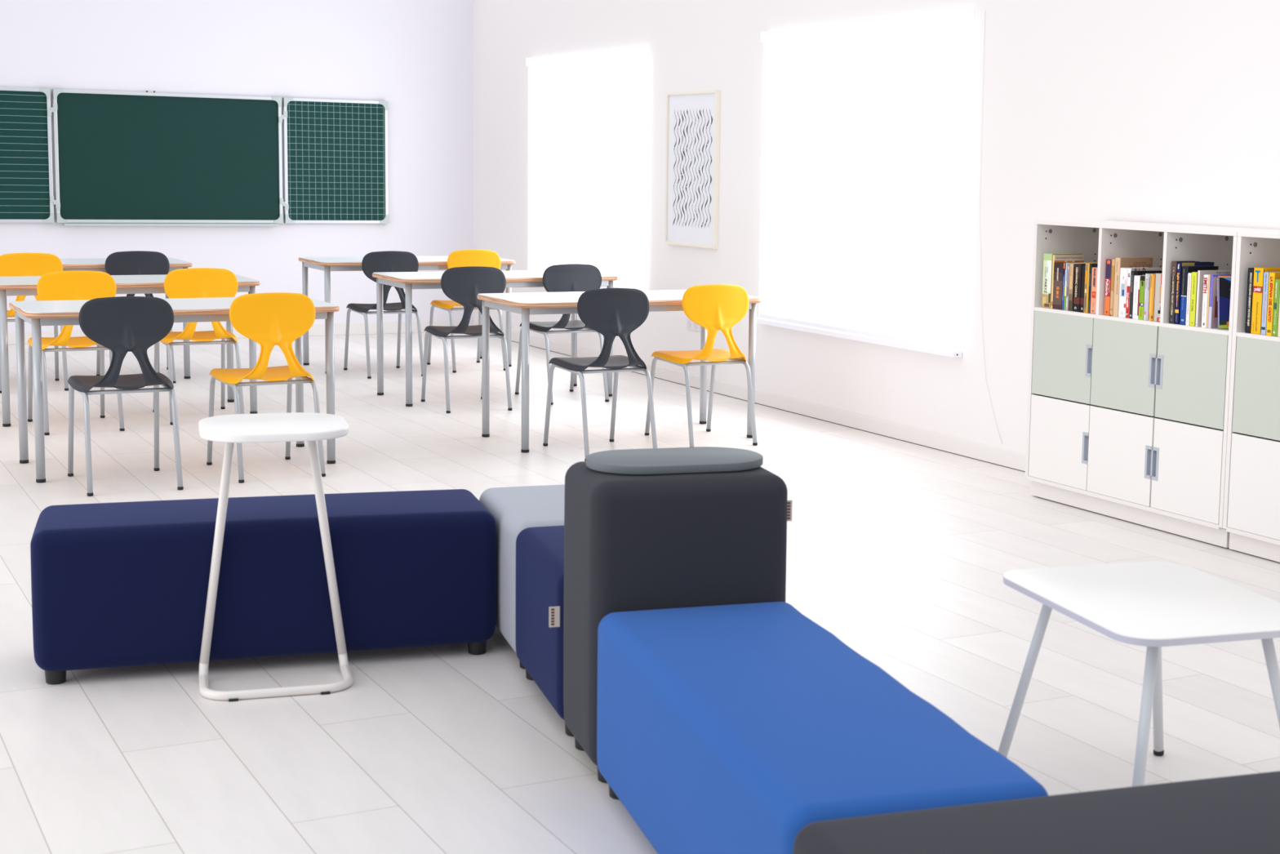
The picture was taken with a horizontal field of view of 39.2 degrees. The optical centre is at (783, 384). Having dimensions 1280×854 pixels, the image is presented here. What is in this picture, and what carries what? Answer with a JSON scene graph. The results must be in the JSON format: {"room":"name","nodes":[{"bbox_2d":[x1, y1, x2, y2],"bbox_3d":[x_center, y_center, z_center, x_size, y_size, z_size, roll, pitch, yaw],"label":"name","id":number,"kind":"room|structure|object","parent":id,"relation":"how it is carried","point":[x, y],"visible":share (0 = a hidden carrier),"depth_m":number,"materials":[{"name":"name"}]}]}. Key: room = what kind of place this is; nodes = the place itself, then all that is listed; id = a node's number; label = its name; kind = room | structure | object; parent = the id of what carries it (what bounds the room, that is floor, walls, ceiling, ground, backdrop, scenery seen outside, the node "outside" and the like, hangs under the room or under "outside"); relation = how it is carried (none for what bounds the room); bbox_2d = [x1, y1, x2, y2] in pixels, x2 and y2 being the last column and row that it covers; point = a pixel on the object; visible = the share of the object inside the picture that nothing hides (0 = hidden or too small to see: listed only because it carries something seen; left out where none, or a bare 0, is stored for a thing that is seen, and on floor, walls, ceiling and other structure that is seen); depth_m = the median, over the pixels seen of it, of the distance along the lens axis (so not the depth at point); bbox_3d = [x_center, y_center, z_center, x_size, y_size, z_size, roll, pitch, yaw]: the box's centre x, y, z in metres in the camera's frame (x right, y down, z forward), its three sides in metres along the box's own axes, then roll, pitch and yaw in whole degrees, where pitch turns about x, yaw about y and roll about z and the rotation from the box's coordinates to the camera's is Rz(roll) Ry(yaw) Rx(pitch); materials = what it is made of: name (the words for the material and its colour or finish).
{"room":"classroom","nodes":[
{"label":"classroom","id":0,"kind":"room"},
{"bbox_2d":[0,0,473,331],"bbox_3d":[-6.258,-1.883,13.225,8.840,3.200,0.200,-3,8,-30],"label":"wall","id":1,"kind":"structure","parent":0,"point":[415,56],"depth_m":14.40,"materials":[{"name":"paint"}]},
{"bbox_2d":[0,86,388,226],"bbox_3d":[-4.768,-1.757,13.939,3.454,1.039,0.085,-3,8,-30],"label":"chalkboard","id":2,"kind":"object","parent":1,"relation":"attached to","point":[121,157],"visible":1,"depth_m":14.01,"materials":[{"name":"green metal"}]},
{"bbox_2d":[63,223,279,226],"bbox_3d":[-4.768,-1.249,13.995,1.619,0.018,0.065,-3,8,-30],"label":"chalk tray","id":3,"kind":"object","parent":2,"relation":"on","point":[65,224],"depth_m":13.95,"materials":[{"name":"grey plastic"}]},
{"bbox_2d":[7,319,471,344],"bbox_3d":[-6.372,-0.326,13.243,8.528,0.100,0.012,-3,8,-30],"label":"baseboard","id":4,"kind":"structure","parent":1,"relation":"attached to","point":[389,327],"depth_m":14.80,"materials":[{"name":"white"}]},
{"bbox_2d":[0,332,1279,853],"bbox_3d":[-2.159,0.714,6.289,8.840,0.120,16.800,-3,8,-30],"label":"floor","id":5,"kind":"structure","parent":0,"point":[902,551],"depth_m":5.28,"materials":[{"name":"white wood"}]},
{"bbox_2d":[0,253,68,393],"bbox_3d":[-4.689,-0.404,11.091,0.419,0.841,0.557,-2,8,-28],"label":"chair","id":6,"kind":"object","parent":5,"relation":"on","point":[11,264],"visible":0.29,"depth_m":10.91,"materials":[{"name":"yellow plastic"}]},
{"bbox_2d":[27,271,124,435],"bbox_3d":[-3.779,-0.194,9.517,0.419,0.841,0.557,-3,8,-31],"label":"chair","id":7,"kind":"object","parent":5,"relation":"on","point":[60,285],"visible":0.58,"depth_m":9.35,"materials":[{"name":"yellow plastic"}]},
{"bbox_2d":[67,296,183,496],"bbox_3d":[-2.920,0.020,7.897,0.419,0.841,0.557,-3,8,-30],"label":"chair","id":8,"kind":"object","parent":5,"relation":"on","point":[122,325],"visible":1,"depth_m":7.73,"materials":[{"name":"grey plastic"}]},
{"bbox_2d":[59,257,192,378],"bbox_3d":[-4.596,-0.419,11.578,1.386,0.758,0.679,-3,8,-30],"label":"school desk","id":9,"kind":"object","parent":5,"relation":"on","point":[68,264],"visible":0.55,"depth_m":11.57,"materials":[{"name":"grey metal"}]},
{"bbox_2d":[0,274,260,426],"bbox_3d":[-3.702,-0.213,10.029,1.386,0.758,0.679,-3,8,-30],"label":"school desk","id":10,"kind":"object","parent":5,"relation":"on","point":[125,284],"visible":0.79,"depth_m":9.74,"materials":[{"name":"white laminate"}]},
{"bbox_2d":[96,250,176,382],"bbox_3d":[-4.191,-0.449,11.542,0.419,0.841,0.557,-3,8,-30],"label":"chair","id":11,"kind":"object","parent":5,"relation":"on","point":[135,262],"visible":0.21,"depth_m":11.36,"materials":[{"name":"grey plastic"}]},
{"bbox_2d":[8,297,339,482],"bbox_3d":[-2.860,-0.003,8.439,1.386,0.758,0.679,-3,8,-30],"label":"school desk","id":12,"kind":"object","parent":5,"relation":"on","point":[37,313],"visible":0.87,"depth_m":8.30,"materials":[{"name":"white laminate"}]},
{"bbox_2d":[152,267,244,424],"bbox_3d":[-3.267,-0.238,9.959,0.419,0.841,0.557,-3,8,-29],"label":"chair","id":13,"kind":"object","parent":5,"relation":"on","point":[193,282],"visible":0.63,"depth_m":9.79,"materials":[{"name":"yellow plastic"}]},
{"bbox_2d":[30,488,496,684],"bbox_3d":[-1.509,0.572,5.251,1.274,0.439,0.443,-1,7,-19],"label":"upholstered bench","id":14,"kind":"object","parent":5,"relation":"on","point":[115,584],"visible":0.98,"depth_m":5.05,"materials":[{"name":"blue fabric"}]},
{"bbox_2d":[206,292,325,483],"bbox_3d":[-2.405,-0.016,8.280,0.419,0.841,0.557,-3,8,-32],"label":"chair","id":15,"kind":"object","parent":5,"relation":"on","point":[271,319],"visible":0.99,"depth_m":8.11,"materials":[{"name":"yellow plastic"}]},
{"bbox_2d":[198,412,353,702],"bbox_3d":[-1.392,0.469,4.894,0.408,0.735,0.390,-1,7,-19],"label":"side table","id":16,"kind":"object","parent":5,"relation":"on","point":[310,427],"visible":1,"depth_m":4.93,"materials":[{"name":"white"}]},
{"bbox_2d":[343,250,423,378],"bbox_3d":[-2.722,-0.495,12.173,0.419,0.841,0.557,-3,8,-30],"label":"chair","id":17,"kind":"object","parent":5,"relation":"on","point":[375,261],"visible":0.73,"depth_m":12.01,"materials":[{"name":"grey plastic"}]},
{"bbox_2d":[297,256,515,373],"bbox_3d":[-2.656,-0.509,12.642,1.386,0.758,0.679,-3,8,-30],"label":"school desk","id":18,"kind":"object","parent":5,"relation":"on","point":[327,264],"visible":0.6,"depth_m":12.43,"materials":[{"name":"white laminate"}]},
{"bbox_2d":[426,249,505,373],"bbox_3d":[-2.235,-0.538,12.607,0.419,0.841,0.557,-3,8,-30],"label":"chair","id":19,"kind":"object","parent":5,"relation":"on","point":[462,258],"visible":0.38,"depth_m":12.45,"materials":[{"name":"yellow plastic"}]},
{"bbox_2d":[421,266,512,413],"bbox_3d":[-1.885,-0.289,10.618,0.419,0.841,0.557,-2,8,-27],"label":"chair","id":20,"kind":"object","parent":5,"relation":"on","point":[462,285],"visible":0.85,"depth_m":10.43,"materials":[{"name":"grey plastic"}]},
{"bbox_2d":[372,270,617,406],"bbox_3d":[-1.790,-0.306,11.120,1.386,0.758,0.679,-3,8,-30],"label":"school desk","id":21,"kind":"object","parent":5,"relation":"on","point":[409,281],"visible":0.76,"depth_m":10.86,"materials":[{"name":"white laminate"}]},
{"bbox_2d":[479,484,564,669],"bbox_3d":[-0.643,0.565,5.452,0.484,0.439,0.633,-1,7,-19],"label":"pouf","id":22,"kind":"object","parent":5,"relation":"on","point":[514,509],"visible":0.26,"depth_m":5.25,"materials":[{"name":"grey fabric"}]},
{"bbox_2d":[515,525,573,736],"bbox_3d":[-0.447,0.642,4.852,0.514,0.439,0.636,-1,7,-19],"label":"pouf","id":23,"kind":"object","parent":5,"relation":"on","point":[540,550],"visible":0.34,"depth_m":4.72,"materials":[{"name":"blue fabric"}]},
{"bbox_2d":[515,263,608,404],"bbox_3d":[-1.371,-0.334,11.068,0.419,0.841,0.557,-3,8,-31],"label":"chair","id":24,"kind":"object","parent":5,"relation":"on","point":[572,277],"visible":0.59,"depth_m":10.90,"materials":[{"name":"grey plastic"}]},
{"bbox_2d":[542,288,657,461],"bbox_3d":[-0.925,-0.078,9.039,0.419,0.841,0.557,-3,8,-30],"label":"chair","id":25,"kind":"object","parent":5,"relation":"on","point":[612,313],"visible":1,"depth_m":8.87,"materials":[{"name":"grey plastic"}]},
{"bbox_2d":[476,289,761,453],"bbox_3d":[-0.871,-0.094,9.527,1.386,0.758,0.679,-3,8,-30],"label":"school desk","id":26,"kind":"object","parent":5,"relation":"on","point":[525,304],"visible":0.77,"depth_m":9.34,"materials":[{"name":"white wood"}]},
{"bbox_2d":[563,461,792,782],"bbox_3d":[-0.259,0.557,4.377,0.513,0.729,0.360,-1,7,-19],"label":"pouf","id":27,"kind":"object","parent":5,"relation":"on","point":[633,542],"visible":0.42,"depth_m":4.19,"materials":[{"name":"grey fabric"}]},
{"bbox_2d":[585,446,763,474],"bbox_3d":[-0.263,0.184,4.344,0.434,0.020,0.260,-1,7,-19],"label":"cushion","id":28,"kind":"object","parent":27,"relation":"on","point":[696,459],"visible":1,"depth_m":4.29,"materials":[{"name":"grey fabric"}]},
{"bbox_2d":[644,284,757,447],"bbox_3d":[-0.434,-0.121,9.471,0.419,0.841,0.557,-3,8,-30],"label":"chair","id":29,"kind":"object","parent":5,"relation":"on","point":[714,308],"visible":0.99,"depth_m":9.30,"materials":[{"name":"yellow plastic"}]},
{"bbox_2d":[596,601,1048,853],"bbox_3d":[0.012,0.806,3.580,0.491,0.439,1.368,-1,7,-19],"label":"upholstered bench","id":30,"kind":"object","parent":5,"relation":"on","point":[734,728],"visible":0.92,"depth_m":3.39,"materials":[{"name":"blue fabric"}]},
{"bbox_2d":[792,770,1279,853],"bbox_3d":[0.665,0.907,2.854,1.263,0.439,0.444,-1,7,-19],"label":"pouf","id":31,"kind":"object","parent":5,"relation":"on","point":[1240,814],"visible":1,"depth_m":2.80,"materials":[{"name":"grey fabric"}]},
{"bbox_2d":[997,561,1279,786],"bbox_3d":[0.843,0.730,4.110,0.504,0.496,0.668,-1,7,-19],"label":"coffee table","id":32,"kind":"object","parent":5,"relation":"on","point":[1153,605],"visible":0.91,"depth_m":4.03,"materials":[{"name":"white laminate"}]},
{"bbox_2d":[1025,219,1279,547],"bbox_3d":[1.584,-0.049,7.557,0.398,1.242,1.255,-3,8,-30],"label":"bookcase","id":33,"kind":"object","parent":5,"relation":"on","point":[1081,453],"visible":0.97,"depth_m":7.45,"materials":[{"name":"white wood"}]},
{"bbox_2d":[1041,253,1082,308],"bbox_3d":[1.238,-0.461,7.939,0.172,0.239,0.060,-3,8,-30],"label":"book","id":34,"kind":"object","parent":33,"relation":"on","point":[1047,258],"visible":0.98,"depth_m":7.90,"materials":[{"name":"green paper"}]},
{"bbox_2d":[1062,262,1065,310],"bbox_3d":[1.283,-0.430,7.834,0.142,0.205,0.011,-3,8,-30],"label":"book","id":35,"kind":"object","parent":33,"relation":"on","point":[1064,273],"visible":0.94,"depth_m":7.80,"materials":[{"name":"blue paper"}]},
{"bbox_2d":[1052,262,1079,309],"bbox_3d":[1.264,-0.434,7.867,0.142,0.203,0.064,-3,8,-30],"label":"book","id":36,"kind":"object","parent":33,"relation":"on","point":[1059,266],"visible":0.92,"depth_m":7.83,"materials":[{"name":"brown paper"}]},
{"bbox_2d":[1050,254,1084,308],"bbox_3d":[1.256,-0.455,7.905,0.166,0.236,0.014,-3,8,-30],"label":"book","id":37,"kind":"object","parent":33,"relation":"on","point":[1056,258],"visible":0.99,"depth_m":7.88,"materials":[{"name":"beige paper"}]},
{"bbox_2d":[1065,264,1070,310],"bbox_3d":[1.302,-0.424,7.812,0.152,0.198,0.017,-3,8,-30],"label":"book","id":38,"kind":"object","parent":33,"relation":"on","point":[1068,265],"visible":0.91,"depth_m":7.78,"materials":[{"name":"grey paper"}]},
{"bbox_2d":[1068,263,1074,311],"bbox_3d":[1.308,-0.424,7.790,0.142,0.203,0.025,-3,8,-30],"label":"book","id":39,"kind":"object","parent":33,"relation":"on","point":[1072,265],"visible":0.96,"depth_m":7.75,"materials":[{"name":"beige paper"}]},
{"bbox_2d":[1063,262,1085,310],"bbox_3d":[1.294,-0.430,7.825,0.152,0.206,0.011,-3,8,-30],"label":"book","id":40,"kind":"object","parent":33,"relation":"on","point":[1066,264],"visible":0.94,"depth_m":7.79,"materials":[{"name":"white paper"}]},
{"bbox_2d":[1072,263,1085,311],"bbox_3d":[1.324,-0.420,7.752,0.132,0.205,0.047,-3,8,-30],"label":"book","id":41,"kind":"object","parent":33,"relation":"on","point":[1077,267],"visible":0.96,"depth_m":7.72,"materials":[{"name":"black paper"}]},
{"bbox_2d":[1080,264,1085,312],"bbox_3d":[1.343,-0.415,7.721,0.132,0.204,0.023,-3,8,-30],"label":"book","id":42,"kind":"object","parent":33,"relation":"on","point":[1082,278],"visible":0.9,"depth_m":7.69,"materials":[{"name":"black paper"}]},
{"bbox_2d":[1083,262,1097,312],"bbox_3d":[1.361,-0.416,7.699,0.142,0.212,0.028,-3,8,-30],"label":"book","id":43,"kind":"object","parent":33,"relation":"on","point":[1087,264],"visible":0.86,"depth_m":7.66,"materials":[{"name":"paper"}]},
{"bbox_2d":[1088,263,1097,313],"bbox_3d":[1.372,-0.413,7.681,0.141,0.212,0.014,-3,8,-30],"label":"book","id":44,"kind":"object","parent":33,"relation":"on","point":[1091,265],"visible":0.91,"depth_m":7.64,"materials":[{"name":"paper"}]},
{"bbox_2d":[1089,266,1097,314],"bbox_3d":[1.376,-0.403,7.654,0.122,0.197,0.036,-3,8,-30],"label":"book","id":45,"kind":"object","parent":33,"relation":"on","point":[1094,273],"visible":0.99,"depth_m":7.62,"materials":[{"name":"paper"}]},
{"bbox_2d":[1103,259,1111,315],"bbox_3d":[1.425,-0.412,7.577,0.132,0.236,0.036,-3,8,-30],"label":"book","id":46,"kind":"object","parent":33,"relation":"on","point":[1108,262],"visible":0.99,"depth_m":7.54,"materials":[{"name":"orange paper"}]},
{"bbox_2d":[1109,258,1115,315],"bbox_3d":[1.436,-0.410,7.549,0.121,0.240,0.019,-3,8,-30],"label":"book","id":47,"kind":"object","parent":33,"relation":"on","point":[1113,260],"visible":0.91,"depth_m":7.52,"materials":[{"name":"paper"}]},
{"bbox_2d":[1112,257,1152,316],"bbox_3d":[1.474,-0.411,7.538,0.177,0.246,0.036,-3,8,-30],"label":"book","id":48,"kind":"object","parent":33,"relation":"on","point":[1122,262],"visible":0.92,"depth_m":7.50,"materials":[{"name":"beige paper"}]},
{"bbox_2d":[1118,266,1148,317],"bbox_3d":[1.482,-0.386,7.499,0.152,0.206,0.044,-3,8,-30],"label":"book","id":49,"kind":"object","parent":33,"relation":"on","point":[1123,271],"visible":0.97,"depth_m":7.46,"materials":[{"name":"white paper"}]},
{"bbox_2d":[1132,275,1145,319],"bbox_3d":[1.507,-0.362,7.419,0.112,0.179,0.036,-3,8,-30],"label":"book","id":50,"kind":"object","parent":33,"relation":"on","point":[1136,277],"visible":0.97,"depth_m":7.39,"materials":[{"name":"white paper"}]},
{"bbox_2d":[1138,275,1145,319],"bbox_3d":[1.528,-0.359,7.392,0.122,0.180,0.028,-3,8,-30],"label":"book","id":51,"kind":"object","parent":33,"relation":"on","point":[1142,277],"visible":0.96,"depth_m":7.36,"materials":[{"name":"green paper"}]},
{"bbox_2d":[1125,267,1162,318],"bbox_3d":[1.508,-0.384,7.474,0.172,0.208,0.022,-3,8,-30],"label":"book","id":52,"kind":"object","parent":33,"relation":"on","point":[1129,269],"visible":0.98,"depth_m":7.44,"materials":[{"name":"white paper"}]},
{"bbox_2d":[1128,270,1162,318],"bbox_3d":[1.514,-0.375,7.454,0.162,0.196,0.020,-3,8,-30],"label":"book","id":53,"kind":"object","parent":33,"relation":"on","point":[1133,273],"visible":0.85,"depth_m":7.42,"materials":[{"name":"paper"}]},
{"bbox_2d":[1143,273,1155,320],"bbox_3d":[1.543,-0.361,7.365,0.122,0.191,0.028,-3,8,-30],"label":"book","id":54,"kind":"object","parent":33,"relation":"on","point":[1147,286],"visible":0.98,"depth_m":7.33,"materials":[{"name":"white paper"}]},
{"bbox_2d":[1148,274,1155,320],"bbox_3d":[1.558,-0.358,7.339,0.122,0.191,0.029,-3,8,-30],"label":"book","id":55,"kind":"object","parent":33,"relation":"on","point":[1152,291],"visible":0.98,"depth_m":7.31,"materials":[{"name":"orange paper"}]},
{"bbox_2d":[1153,273,1162,321],"bbox_3d":[1.581,-0.355,7.299,0.122,0.196,0.058,-3,8,-30],"label":"book","id":56,"kind":"object","parent":33,"relation":"on","point":[1158,276],"visible":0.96,"depth_m":7.28,"materials":[{"name":"white paper"}]},
{"bbox_2d":[1168,261,1199,324],"bbox_3d":[1.621,-0.373,7.229,0.122,0.250,0.030,-3,8,-30],"label":"book","id":57,"kind":"object","parent":33,"relation":"on","point":[1174,264],"visible":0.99,"depth_m":7.20,"materials":[{"name":"black paper"}]},
{"bbox_2d":[1185,272,1191,325],"bbox_3d":[1.666,-0.342,7.152,0.122,0.209,0.020,-3,8,-30],"label":"book","id":58,"kind":"object","parent":33,"relation":"on","point":[1189,274],"visible":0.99,"depth_m":7.12,"materials":[{"name":"white paper"}]},
{"bbox_2d":[1189,271,1197,326],"bbox_3d":[1.680,-0.341,7.128,0.122,0.214,0.031,-3,8,-30],"label":"book","id":59,"kind":"object","parent":33,"relation":"on","point":[1194,274],"visible":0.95,"depth_m":7.10,"materials":[{"name":"yellow paper"}]},
{"bbox_2d":[1173,262,1213,324],"bbox_3d":[1.659,-0.370,7.218,0.177,0.248,0.024,-3,8,-30],"label":"book","id":60,"kind":"object","parent":33,"relation":"on","point":[1179,271],"visible":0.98,"depth_m":7.17,"materials":[{"name":"blue paper"}]},
{"bbox_2d":[1179,265,1218,324],"bbox_3d":[1.670,-0.358,7.184,0.162,0.234,0.034,-3,8,-30],"label":"book","id":61,"kind":"object","parent":33,"relation":"on","point":[1185,269],"visible":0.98,"depth_m":7.15,"materials":[{"name":"paper"}]},
{"bbox_2d":[1201,274,1210,327],"bbox_3d":[1.708,-0.330,7.069,0.112,0.208,0.026,-3,8,-30],"label":"book","id":62,"kind":"object","parent":33,"relation":"on","point":[1206,281],"visible":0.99,"depth_m":7.04,"materials":[{"name":"white paper"}]},
{"bbox_2d":[1206,275,1210,328],"bbox_3d":[1.722,-0.329,7.056,0.121,0.208,0.007,-3,8,-30],"label":"book","id":63,"kind":"object","parent":33,"relation":"on","point":[1209,275],"visible":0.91,"depth_m":7.03,"materials":[{"name":"white paper"}]},
{"bbox_2d":[1195,270,1231,326],"bbox_3d":[1.714,-0.344,7.120,0.171,0.222,0.013,-3,8,-30],"label":"book","id":64,"kind":"object","parent":33,"relation":"on","point":[1201,273],"visible":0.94,"depth_m":7.08,"materials":[{"name":"white paper"}]},
{"bbox_2d":[1208,274,1231,328],"bbox_3d":[1.733,-0.328,7.046,0.132,0.210,0.017,-3,8,-30],"label":"book","id":65,"kind":"object","parent":33,"relation":"on","point":[1213,303],"visible":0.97,"depth_m":7.01,"materials":[{"name":"purple paper"}]},
{"bbox_2d":[1217,275,1231,328],"bbox_3d":[1.766,-0.321,6.995,0.137,0.205,0.047,1,7,-4],"label":"book","id":66,"kind":"object","parent":33,"relation":"on","point":[1224,283],"visible":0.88,"depth_m":6.99,"materials":[{"name":"blue paper"}]},
{"bbox_2d":[1219,324,1228,328],"bbox_3d":[1.769,-0.233,6.985,0.132,0.029,0.001,1,-3,-4],"label":"art","id":67,"kind":"object","parent":66,"relation":"attached to","point":[1220,326],"depth_m":6.98},
{"bbox_2d":[1219,319,1229,324],"bbox_3d":[1.769,-0.245,6.986,0.132,0.029,0.001,1,-3,-4],"label":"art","id":68,"kind":"object","parent":66,"relation":"on","point":[1221,322],"depth_m":6.98},
{"bbox_2d":[1219,277,1231,299],"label":"art","id":69,"kind":"object","parent":66,"relation":"attached to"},
{"bbox_2d":[1222,231,1279,562],"bbox_3d":[2.209,0.095,6.476,0.398,1.242,1.255,-3,8,-30],"label":"bookcase","id":70,"kind":"object","parent":5,"relation":"on","point":[1251,500],"visible":1,"depth_m":6.83,"materials":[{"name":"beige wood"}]},
{"bbox_2d":[1244,267,1253,333],"bbox_3d":[1.842,-0.323,6.867,0.142,0.248,0.030,-3,8,-30],"label":"book","id":71,"kind":"object","parent":70,"relation":"on","point":[1251,270],"visible":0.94,"depth_m":6.83,"materials":[{"name":"black paper"}]},
{"bbox_2d":[1250,266,1279,334],"bbox_3d":[1.875,-0.321,6.839,0.172,0.252,0.050,-3,8,-30],"label":"book","id":72,"kind":"object","parent":70,"relation":"on","point":[1258,283],"visible":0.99,"depth_m":6.79,"materials":[{"name":"yellow paper"}]},
{"bbox_2d":[1260,271,1271,334],"bbox_3d":[1.882,-0.309,6.798,0.142,0.238,0.026,-3,8,-30],"label":"book","id":73,"kind":"object","parent":70,"relation":"on","point":[1266,274],"visible":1,"depth_m":6.76,"materials":[{"name":"white paper"}]},
{"bbox_2d":[1266,271,1279,335],"bbox_3d":[1.897,-0.306,6.773,0.142,0.238,0.029,-3,8,-30],"label":"book","id":74,"kind":"object","parent":70,"relation":"on","point":[1273,275],"visible":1,"depth_m":6.74,"materials":[{"name":"yellow paper"}]},
{"bbox_2d":[1271,278,1279,336],"bbox_3d":[1.907,-0.291,6.746,0.132,0.216,0.028,-3,8,-30],"label":"book","id":75,"kind":"object","parent":70,"relation":"on","point":[1277,283],"visible":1,"depth_m":6.71,"materials":[{"name":"green paper"}]},
{"bbox_2d":[1277,296,1279,337],"bbox_3d":[1.922,-0.280,6.722,0.132,0.200,0.029,-3,8,-30],"label":"book","id":76,"kind":"object","parent":70,"relation":"on","point":[1278,327],"visible":1,"depth_m":6.71,"materials":[{"name":"paper"}]},
{"bbox_2d":[472,0,1279,473],"bbox_3d":[1.627,-1.103,8.123,0.300,3.200,16.600,-3,8,-30],"label":"wall","id":77,"kind":"structure","parent":0,"point":[1146,111],"depth_m":8.97,"materials":[{"name":"paint"}]},
{"bbox_2d":[525,44,649,290],"bbox_3d":[-1.480,-1.566,13.143,0.061,1.733,2.122,-3,8,-30],"label":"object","id":78,"kind":"object","parent":77,"relation":"attached to","point":[586,108],"visible":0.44,"depth_m":13.03,"materials":[{"name":"white"}]},
{"bbox_2d":[664,89,720,248],"bbox_3d":[-0.598,-1.402,11.648,0.032,1.001,0.715,-3,8,-30],"label":"framed picture","id":79,"kind":"object","parent":77,"relation":"attached to","point":[692,140],"visible":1,"depth_m":11.63,"materials":[{"name":"white paper"}]},
{"bbox_2d":[686,317,699,331],"bbox_3d":[-0.593,-0.394,11.748,0.010,0.080,0.180,-3,8,-30],"label":"wall socket","id":80,"kind":"object","parent":77,"relation":"attached to","point":[691,325],"visible":0.8,"depth_m":11.76,"materials":[{"name":"white plastic"}]},
{"bbox_2d":[687,320,691,327],"bbox_3d":[-0.619,-0.399,11.785,0.002,0.052,0.052,-3,8,-30],"label":"outlet","id":81,"kind":"object","parent":80,"relation":"attached to","point":[689,322],"depth_m":11.79,"materials":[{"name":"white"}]},
{"bbox_2d":[693,322,697,328],"bbox_3d":[-0.574,-0.389,11.707,0.002,0.052,0.052,-3,8,-30],"label":"outlet","id":82,"kind":"object","parent":80,"relation":"attached to","point":[695,326],"depth_m":11.71,"materials":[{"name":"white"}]},
{"bbox_2d":[471,321,1026,471],"bbox_3d":[1.460,0.449,8.233,0.012,0.085,16.600,-3,8,-30],"label":"baseboard","id":83,"kind":"structure","parent":77,"relation":"attached to","point":[988,454],"depth_m":10.19,"materials":[{"name":"white"}]},
{"bbox_2d":[755,8,973,357],"bbox_3d":[0.387,-1.126,9.921,0.061,1.751,2.100,-3,8,-30],"label":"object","id":84,"kind":"object","parent":77,"relation":"attached to","point":[864,121],"visible":0.97,"depth_m":9.79,"materials":[{"name":"white"}]},
{"bbox_2d":[979,10,1002,444],"bbox_3d":[1.042,-0.776,8.861,0.002,2.133,0.267,-3,8,-30],"label":"cord","id":85,"kind":"object","parent":77,"relation":"hanging from","point":[984,11],"visible":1,"depth_m":8.94,"materials":[{"name":"white plastic"}]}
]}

